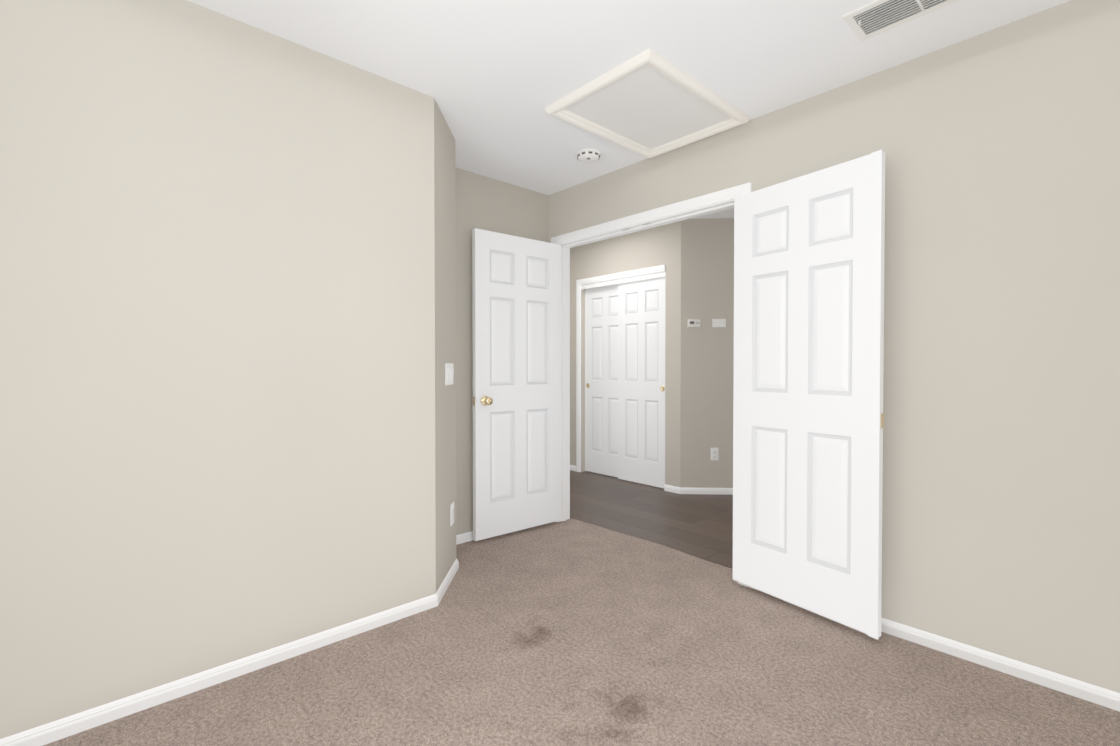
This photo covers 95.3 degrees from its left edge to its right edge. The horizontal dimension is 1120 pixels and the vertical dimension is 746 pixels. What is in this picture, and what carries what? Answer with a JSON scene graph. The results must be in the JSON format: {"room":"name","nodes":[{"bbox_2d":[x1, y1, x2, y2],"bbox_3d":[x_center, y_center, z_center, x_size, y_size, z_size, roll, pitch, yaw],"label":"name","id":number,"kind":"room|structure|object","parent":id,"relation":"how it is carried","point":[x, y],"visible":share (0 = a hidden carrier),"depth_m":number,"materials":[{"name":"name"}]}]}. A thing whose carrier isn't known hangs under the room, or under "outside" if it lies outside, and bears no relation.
{"room":"empty bedroom","nodes":[
{"label":"empty bedroom","id":0,"kind":"room"},
{"bbox_2d":[0,0,548,738],"bbox_3d":[-1.286,-0.150,2.424,3.700,2.610,0.880,-1,1,-43],"label":"wall","id":1,"kind":"structure","parent":0,"point":[236,336],"depth_m":1.85,"materials":[{"name":"beige paint"}]},
{"bbox_2d":[445,363,453,384],"bbox_3d":[-0.590,0.006,2.744,0.013,0.115,0.162,0,1,1],"label":"light switch","id":2,"kind":"object","parent":1,"relation":"attached to","point":[449,370],"visible":0.98,"depth_m":2.71,"materials":[{"name":"white plastic"}]},
{"bbox_2d":[450,502,453,525],"bbox_3d":[-0.591,0.775,2.813,0.009,0.115,0.070,0,1,1],"label":"outlet","id":3,"kind":"object","parent":1,"relation":"attached to","point":[451,513],"visible":1,"depth_m":2.79,"materials":[{"name":"white plastic"}]},
{"bbox_2d":[0,531,1119,745],"bbox_3d":[-0.107,1.112,1.303,3.500,0.057,3.750,-1,1,-43],"label":"baseboard","id":4,"kind":"structure","parent":1,"relation":"attached to","point":[50,732],"depth_m":1.89,"materials":[{"name":"white wood"}]},
{"bbox_2d":[43,519,1119,745],"bbox_3d":[-0.044,1.155,1.362,3.671,0.030,3.750,-1,1,-43],"label":"floor carpet","id":5,"kind":"object","parent":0,"point":[570,632],"visible":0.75,"depth_m":1.88,"materials":[{"name":"brown carpet"}]},
{"bbox_2d":[187,0,1069,194],"bbox_3d":[-0.181,-1.368,1.202,3.700,0.140,4.150,-1,1,-43],"label":"ceiling","id":6,"kind":"structure","parent":0,"point":[494,78],"depth_m":2.06,"materials":[{"name":"white paint"}]},
{"bbox_2d":[576,148,600,162],"bbox_3d":[0.172,-1.303,3.081,0.148,0.041,0.148,-1,1,-43],"label":"smoke detector","id":7,"kind":"object","parent":6,"relation":"attached to","point":[588,155],"visible":1,"depth_m":3.04,"materials":[{"name":"white plastic"}]},
{"bbox_2d":[545,48,749,158],"bbox_3d":[0.452,-1.301,2.581,0.836,0.031,0.645,-1,1,-43],"label":"attic hatch","id":8,"kind":"object","parent":6,"relation":"attached to","point":[649,103],"visible":1,"depth_m":2.53,"materials":[{"name":"white"}]},
{"bbox_2d":[842,0,958,41],"bbox_3d":[1.250,-1.296,1.784,0.205,0.019,0.420,-1,1,-43],"label":"ceiling vent","id":9,"kind":"object","parent":6,"relation":"in","point":[871,19],"visible":1,"depth_m":1.85,"materials":[{"name":"white metal"}]},
{"bbox_2d":[570,470,732,568],"bbox_3d":[1.379,1.119,4.432,2.680,0.018,6.750,-1,1,-43],"label":"floor","id":10,"kind":"structure","parent":0,"point":[700,526],"depth_m":4.06,"materials":[{"name":"brown wood"}]},
{"bbox_2d":[570,218,733,487],"bbox_3d":[1.862,-0.182,4.857,1.370,2.610,6.750,-1,1,-43],"label":"wall","id":11,"kind":"structure","parent":0,"point":[699,361],"depth_m":4.67,"materials":[{"name":"beige paint"}]},
{"bbox_2d":[585,284,617,476],"bbox_3d":[0.491,0.079,5.453,0.034,2.015,0.600,-1,1,-43],"label":"slider","id":12,"kind":"object","parent":11,"relation":"hanging from","point":[601,380],"visible":0.77,"depth_m":5.48,"materials":[{"name":"white wood"}]},
{"bbox_2d":[576,265,665,471],"bbox_3d":[0.590,0.039,5.235,0.037,2.120,1.183,-1,1,-43],"label":"trim","id":13,"kind":"structure","parent":11,"relation":"attached to","point":[659,271],"depth_m":5.60,"materials":[{"name":"white wood"}]},
{"bbox_2d":[618,277,665,487],"bbox_3d":[0.812,0.085,5.047,0.034,2.015,0.600,-1,1,-43],"label":"slider","id":14,"kind":"object","parent":11,"relation":"hanging from","point":[641,381],"visible":0.96,"depth_m":5.03,"materials":[{"name":"white wood"}]},
{"bbox_2d":[570,465,732,494],"bbox_3d":[1.666,1.078,4.694,0.862,0.057,6.350,-1,1,-43],"label":"baseboard","id":15,"kind":"structure","parent":11,"relation":"attached to","point":[678,490],"depth_m":4.67,"materials":[{"name":"white wood"}]},
{"bbox_2d":[688,319,699,326],"bbox_3d":[1.221,-0.455,4.650,0.112,0.072,0.022,0,1,2],"label":"thermostat","id":16,"kind":"object","parent":11,"relation":"attached to","point":[693,322],"visible":1,"depth_m":4.64,"materials":[{"name":"white plastic"}]},
{"bbox_2d":[711,448,718,459],"bbox_3d":[1.413,0.740,4.665,0.070,0.115,0.009,0,1,2],"label":"outlet","id":17,"kind":"object","parent":11,"relation":"attached to","point":[714,453],"visible":1,"depth_m":4.66,"materials":[{"name":"white plastic"}]},
{"bbox_2d":[712,319,725,326],"bbox_3d":[1.448,-0.455,4.648,0.118,0.074,0.008,0,1,2],"label":"box","id":18,"kind":"object","parent":11,"relation":"attached to","point":[718,322],"visible":1,"depth_m":4.65,"materials":[{"name":"white plastic"}]},
{"bbox_2d":[691,208,733,218],"bbox_3d":[1.379,-1.441,4.397,2.680,0.080,6.750,-1,1,-43],"label":"ceiling","id":19,"kind":"structure","parent":0,"point":[728,213],"depth_m":4.55,"materials":[{"name":"white paint"}]},
{"bbox_2d":[549,0,1119,692],"bbox_3d":[0.347,-0.164,3.468,0.120,2.610,6.750,-1,1,-43],"label":"wall","id":20,"kind":"structure","parent":0,"point":[1001,430],"depth_m":1.95,"materials":[{"name":"beige paint"}]},
{"bbox_2d":[472,228,560,540],"bbox_3d":[-0.279,0.076,3.530,0.719,2.015,0.166,-1,1,-40],"label":"door","id":21,"kind":"structure","parent":20,"relation":"in","point":[516,287],"depth_m":3.49,"materials":[{"name":"white wood"}]},
{"bbox_2d":[551,182,751,586],"bbox_3d":[0.506,0.057,3.286,0.138,2.113,1.566,-1,1,-43],"label":"door frame","id":22,"kind":"structure","parent":20,"relation":"attached to","point":[565,375],"depth_m":3.55,"materials":[{"name":"white wood"}]},
{"bbox_2d":[733,150,884,639],"bbox_3d":[1.131,0.091,2.412,0.056,2.015,0.724,-1,1,-34],"label":"door","id":23,"kind":"structure","parent":20,"relation":"in","point":[808,413],"depth_m":2.35,"materials":[{"name":"white wood"}]}
]}

